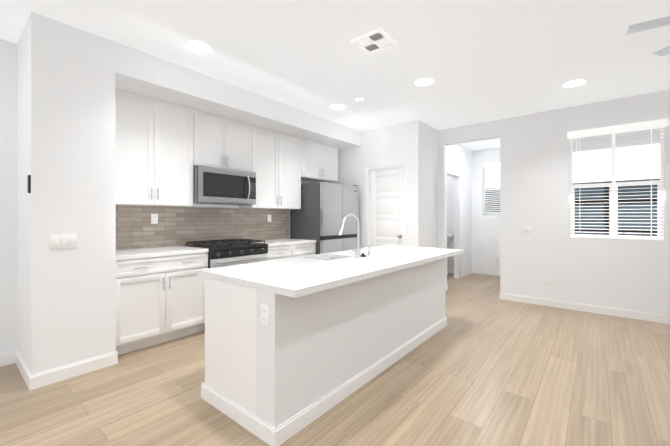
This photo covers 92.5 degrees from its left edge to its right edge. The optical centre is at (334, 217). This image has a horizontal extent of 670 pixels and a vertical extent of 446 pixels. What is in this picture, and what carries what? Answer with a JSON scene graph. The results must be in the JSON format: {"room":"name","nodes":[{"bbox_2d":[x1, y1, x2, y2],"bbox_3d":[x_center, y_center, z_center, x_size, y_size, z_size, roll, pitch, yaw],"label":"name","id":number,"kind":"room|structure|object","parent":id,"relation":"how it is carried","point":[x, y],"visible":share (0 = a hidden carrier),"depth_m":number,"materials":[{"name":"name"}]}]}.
{"room":"kitchen","nodes":[
{"label":"kitchen","id":0,"kind":"room"},
{"bbox_2d":[0,39,319,353],"bbox_3d":[-2.355,-0.134,3.612,0.120,2.870,8.660,0,0,39],"label":"wall","id":1,"kind":"structure","parent":0,"point":[8,218],"depth_m":2.85,"materials":[{"name":"white paint"}]},
{"bbox_2d":[0,351,13,366],"bbox_3d":[-3.952,1.251,1.554,0.014,0.105,3.450,0,0,39],"label":"baseboard","id":2,"kind":"structure","parent":1,"relation":"attached to","point":[6,358],"depth_m":2.83,"materials":[{"name":"white wood"}]},
{"bbox_2d":[115,88,198,206],"bbox_3d":[-2.079,-0.718,3.598,0.317,1.156,0.981,0,0,39],"label":"upper cabinet","id":3,"kind":"object","parent":1,"relation":"attached to","point":[162,148],"depth_m":3.49,"materials":[{"name":"white wood"}]},
{"bbox_2d":[116,205,288,249],"bbox_3d":[-1.647,0.105,4.371,0.010,0.488,2.725,0,0,39],"label":"backsplash","id":4,"kind":"structure","parent":1,"relation":"attached to","point":[174,226],"depth_m":4.12,"materials":[{"name":"tile"}]},
{"bbox_2d":[151,214,157,223],"bbox_3d":[-2.123,0.011,3.772,0.009,0.118,0.072,0,0,39],"label":"outlet","id":5,"kind":"object","parent":4,"relation":"attached to","point":[154,218],"visible":1,"depth_m":3.77,"materials":[{"name":"white plastic"}]},
{"bbox_2d":[199,111,254,171],"bbox_3d":[-1.544,-0.963,4.252,0.317,0.667,0.832,0,0,39],"label":"upper cabinet","id":6,"kind":"object","parent":1,"relation":"attached to","point":[226,143],"depth_m":4.15,"materials":[{"name":"white wood"}]},
{"bbox_2d":[193,165,255,204],"bbox_3d":[-1.482,-0.402,4.202,0.476,0.447,0.827,0,0,39],"label":"microwave","id":7,"kind":"object","parent":6,"relation":"attached to","point":[218,186],"visible":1,"depth_m":4.03,"materials":[{"name":"silver metal"}]},
{"bbox_2d":[239,126,306,208],"bbox_3d":[-0.976,-0.719,4.946,0.317,1.156,1.084,0,0,39],"label":"upper cabinet","id":8,"kind":"object","parent":1,"relation":"attached to","point":[280,158],"depth_m":4.85,"materials":[{"name":"white wood"}]},
{"bbox_2d":[307,140,337,182],"bbox_3d":[-0.367,-0.983,5.691,0.317,0.631,0.962,0,0,39],"label":"upper cabinet","id":9,"kind":"object","parent":1,"relation":"attached to","point":[322,159],"depth_m":5.62,"materials":[{"name":"white wood"}]},
{"bbox_2d":[115,42,360,149],"bbox_3d":[-1.020,-1.435,4.579,0.720,0.270,3.850,0,0,39],"label":"soffit","id":10,"kind":"structure","parent":0,"point":[138,72],"depth_m":3.71,"materials":[{"name":"white paint"}]},
{"bbox_2d":[0,273,669,445],"bbox_3d":[1.068,1.331,3.360,9.000,0.060,12.600,0,0,39],"label":"floor","id":11,"kind":"structure","parent":0,"point":[486,366],"depth_m":2.36,"materials":[{"name":"brown wood"}]},
{"bbox_2d":[17,11,115,374],"bbox_3d":[-2.413,-0.134,2.877,0.720,2.870,0.550,0,0,39],"label":"wall block","id":12,"kind":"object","parent":11,"relation":"on","point":[66,151],"visible":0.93,"depth_m":2.63,"materials":[{"name":"white paint"}]},
{"bbox_2d":[14,350,33,389],"bbox_3d":[-2.578,1.249,2.650,0.714,0.105,0.014,0,0,39],"label":"baseboard","id":13,"kind":"structure","parent":12,"relation":"attached to","point":[28,378],"depth_m":2.59,"materials":[{"name":"white wood"}]},
{"bbox_2d":[27,175,30,192],"bbox_3d":[-2.342,-0.258,2.454,0.045,0.140,0.014,0,0,39],"label":"light switch","id":14,"kind":"object","parent":12,"relation":"attached to","point":[28,183],"visible":1,"depth_m":2.44,"materials":[{"name":"black plastic"}]},
{"bbox_2d":[50,234,76,249],"bbox_3d":[-2.183,0.192,2.580,0.010,0.118,0.164,0,0,39],"label":"light switch","id":15,"kind":"object","parent":12,"relation":"attached to","point":[63,241],"visible":1,"depth_m":2.58,"materials":[{"name":"white plastic"}]},
{"bbox_2d":[35,351,117,387],"bbox_3d":[-2.114,1.249,2.664,0.014,0.105,0.534,0,0,39],"label":"baseboard","id":16,"kind":"structure","parent":11,"relation":"on","point":[41,379],"depth_m":2.63,"materials":[{"name":"white wood"}]},
{"bbox_2d":[116,250,208,354],"bbox_3d":[-1.976,0.846,3.481,0.627,0.910,0.928,0,0,39],"label":"base cabinet","id":17,"kind":"object","parent":11,"relation":"on","point":[160,294],"depth_m":3.24,"materials":[{"name":"white wood"}]},
{"bbox_2d":[116,246,203,257],"bbox_3d":[-1.972,0.371,3.477,0.637,0.040,0.928,0,0,39],"label":"countertop","id":18,"kind":"structure","parent":17,"relation":"on","point":[144,253],"depth_m":3.38,"materials":[{"name":"white stone"}]},
{"bbox_2d":[183,239,267,328],"bbox_3d":[-1.374,0.800,4.119,0.717,1.000,0.811,0,0,39],"label":"range","id":19,"kind":"object","parent":11,"relation":"on","point":[226,252],"visible":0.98,"depth_m":3.91,"materials":[{"name":"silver metal"}]},
{"bbox_2d":[267,242,295,260],"bbox_3d":[-0.988,0.844,4.689,0.627,0.910,0.549,0,0,39],"label":"base cabinet","id":20,"kind":"object","parent":11,"relation":"on","point":[274,252],"depth_m":4.50,"materials":[{"name":"white wood"}]},
{"bbox_2d":[254,238,315,245],"bbox_3d":[-0.849,0.369,4.850,0.637,0.040,0.975,0,0,39],"label":"countertop","id":21,"kind":"structure","parent":20,"relation":"on","point":[273,242],"depth_m":4.72,"materials":[{"name":"white stone"}]},
{"bbox_2d":[296,242,315,256],"bbox_3d":[-0.719,0.844,5.017,0.627,0.910,0.552,0,0,39],"label":"base cabinet","id":22,"kind":"object","parent":11,"relation":"on","point":[302,248],"depth_m":4.86,"materials":[{"name":"white wood"}]},
{"bbox_2d":[197,257,446,445],"bbox_3d":[0.193,0.864,3.099,0.814,0.875,2.678,0,0,39],"label":"kitchen island","id":23,"kind":"object","parent":11,"relation":"on","point":[294,346],"depth_m":2.16,"materials":[{"name":"white paint"}]},
{"bbox_2d":[197,245,463,296],"bbox_3d":[0.271,0.406,3.135,1.050,0.040,2.815,0,0,39],"label":"island countertop","id":24,"kind":"structure","parent":23,"relation":"on","point":[294,276],"depth_m":2.45,"materials":[{"name":"white stone"}]},
{"bbox_2d":[290,181,358,253],"bbox_3d":[-0.166,0.362,5.553,0.752,1.873,0.964,0,0,39],"label":"fridge","id":25,"kind":"object","parent":11,"relation":"on","point":[322,212],"visible":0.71,"depth_m":5.18,"materials":[{"name":"grey metal"}]},
{"bbox_2d":[447,232,453,274],"bbox_3d":[2.462,0.757,7.276,0.540,1.079,0.510,0,0,39],"label":"sink","id":26,"kind":"object","parent":11,"relation":"on","point":[450,236],"visible":0.21,"depth_m":7.12,"materials":[{"name":"white ceramic"}]},
{"bbox_2d":[0,0,669,151],"bbox_3d":[1.068,-1.609,3.356,9.000,0.080,12.600,0,0,39],"label":"ceiling","id":27,"kind":"structure","parent":0,"point":[479,61],"depth_m":2.99,"materials":[{"name":"white paint"}]},
{"bbox_2d":[186,41,209,53],"bbox_3d":[-1.258,-1.565,2.945,0.208,0.006,0.208,0,0,39],"label":"recessed light","id":28,"kind":"object","parent":27,"relation":"in","point":[198,47],"visible":1,"depth_m":2.94,"materials":[{"name":"white"}]},
{"bbox_2d":[330,104,344,109],"bbox_3d":[0.033,-1.567,4.539,0.208,0.006,0.208,0,0,39],"label":"recessed light","id":29,"kind":"object","parent":27,"relation":"in","point":[337,107],"visible":0.92,"depth_m":4.55,"materials":[{"name":"white"}]},
{"bbox_2d":[355,98,364,102],"bbox_3d":[0.331,-1.552,4.256,0.130,0.034,0.130,0,0,39],"label":"smoke detector","id":30,"kind":"object","parent":27,"relation":"attached to","point":[359,100],"visible":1,"depth_m":4.22,"materials":[{"name":"white plastic"}]},
{"bbox_2d":[351,28,396,54],"bbox_3d":[0.350,-1.562,2.858,0.300,0.012,0.300,0,0,39],"label":"ceiling vent","id":31,"kind":"object","parent":27,"relation":"in","point":[375,41],"visible":0.98,"depth_m":2.85,"materials":[{"name":"white metal"}]},
{"bbox_2d":[415,78,433,85],"bbox_3d":[1.032,-1.566,3.708,0.208,0.006,0.208,0,0,39],"label":"recessed light","id":32,"kind":"object","parent":27,"relation":"in","point":[424,82],"visible":1,"depth_m":3.70,"materials":[{"name":"white"}]},
{"bbox_2d":[563,80,584,87],"bbox_3d":[2.798,-1.566,3.750,0.208,0.006,0.208,0,0,39],"label":"recessed light","id":33,"kind":"object","parent":27,"relation":"in","point":[575,83],"visible":0.98,"depth_m":3.74,"materials":[{"name":"white plastic"}]},
{"bbox_2d":[626,16,669,55],"bbox_3d":[2.524,-1.331,1.748,1.392,0.471,1.332,0,0,39],"label":"fan","id":34,"kind":"object","parent":27,"relation":"hanging from","point":[649,25],"visible":1,"depth_m":2.11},
{"bbox_2d":[332,120,437,247],"bbox_3d":[0.885,-0.137,6.033,1.830,2.870,0.810,0,0,39],"label":"wall","id":35,"kind":"structure","parent":0,"point":[414,144],"depth_m":5.48,"materials":[{"name":"white paint"}]},
{"bbox_2d":[365,162,407,247],"bbox_3d":[0.894,0.191,5.539,0.830,2.215,0.160,0,0,39],"label":"pantry door","id":36,"kind":"structure","parent":35,"relation":"in","point":[388,205],"depth_m":5.52,"materials":[{"name":"white wood"}]},
{"bbox_2d":[447,144,474,278],"bbox_3d":[2.553,-0.138,6.794,0.130,2.870,2.220,0,0,39],"label":"wall","id":37,"kind":"structure","parent":0,"point":[460,159],"depth_m":7.22,"materials":[{"name":"white paint"}]},
{"bbox_2d":[447,170,460,278],"bbox_3d":[2.409,0.182,6.531,0.015,2.230,0.890,0,0,39],"label":"door frame","id":38,"kind":"structure","parent":37,"relation":"attached to","point":[453,173],"depth_m":6.83,"materials":[{"name":"white wood"}]},
{"bbox_2d":[461,269,472,277],"bbox_3d":[2.946,1.244,7.193,0.014,0.105,0.805,0,0,39],"label":"baseboard","id":39,"kind":"structure","parent":37,"relation":"attached to","point":[465,273],"depth_m":7.18,"materials":[{"name":"white wood"}]},
{"bbox_2d":[475,148,499,270],"bbox_3d":[3.744,-0.139,7.176,1.230,2.870,0.120,0,0,39],"label":"wall","id":40,"kind":"structure","parent":0,"point":[480,238],"depth_m":7.36,"materials":[{"name":"white paint"}]},
{"bbox_2d":[473,269,499,275],"bbox_3d":[3.698,1.244,7.129,1.260,0.105,0.014,0,0,39],"label":"baseboard","id":41,"kind":"structure","parent":40,"relation":"attached to","point":[478,271],"depth_m":7.32,"materials":[{"name":"white wood"}]},
{"bbox_2d":[483,162,499,214],"bbox_3d":[3.659,-0.659,7.244,0.588,1.188,0.102,0,0,39],"label":"window","id":42,"kind":"structure","parent":40,"relation":"in","point":[489,188],"depth_m":7.30,"materials":[{"name":"white plastic"}]},
{"bbox_2d":[438,90,669,314],"bbox_3d":[3.965,-0.135,4.121,5.480,2.870,0.130,0,0,39],"label":"wall","id":43,"kind":"structure","parent":0,"point":[535,183],"depth_m":4.64,"materials":[{"name":"white paint"}]},
{"bbox_2d":[522,225,530,232],"bbox_3d":[2.914,0.174,4.889,0.118,0.118,0.010,0,0,39],"label":"light switch","id":44,"kind":"object","parent":43,"relation":"attached to","point":[526,228],"visible":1,"depth_m":4.88,"materials":[{"name":"white plastic"}]},
{"bbox_2d":[499,293,669,323],"bbox_3d":[4.332,1.248,3.729,4.414,0.105,0.014,0,0,39],"label":"baseboard","id":45,"kind":"structure","parent":43,"relation":"attached to","point":[660,318],"depth_m":4.40,"materials":[{"name":"white wood"}]},
{"bbox_2d":[569,128,664,241],"bbox_3d":[3.740,-0.450,4.303,0.958,1.498,0.124,0,0,39],"label":"window","id":46,"kind":"structure","parent":43,"relation":"in","point":[616,185],"depth_m":4.30,"materials":[{"name":"white plastic"}]},
{"bbox_2d":[567,119,667,239],"bbox_3d":[3.712,-0.467,4.269,1.000,1.490,0.098,0,0,39],"label":"window blinds","id":47,"kind":"object","parent":46,"relation":"attached to","point":[648,125],"visible":0.98,"depth_m":4.24,"materials":[{"name":"white plastic"}]},
{"label":"outside","id":48,"kind":"structure","parent":0,"visible":0},
{"bbox_2d":[485,143,659,235],"bbox_3d":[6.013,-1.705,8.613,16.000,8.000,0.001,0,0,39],"label":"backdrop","id":49,"kind":"structure","parent":48,"point":[581,193],"depth_m":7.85,"materials":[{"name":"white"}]},
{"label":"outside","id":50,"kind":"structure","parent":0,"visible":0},
{"bbox_2d":[575,229,656,235],"bbox_3d":[4.921,0.992,4.872,3.150,1.615,0.060,0,0,39],"label":"railing","id":51,"kind":"object","parent":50,"point":[624,231],"visible":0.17,"depth_m":5.11,"materials":[{"name":"black"}]}
]}

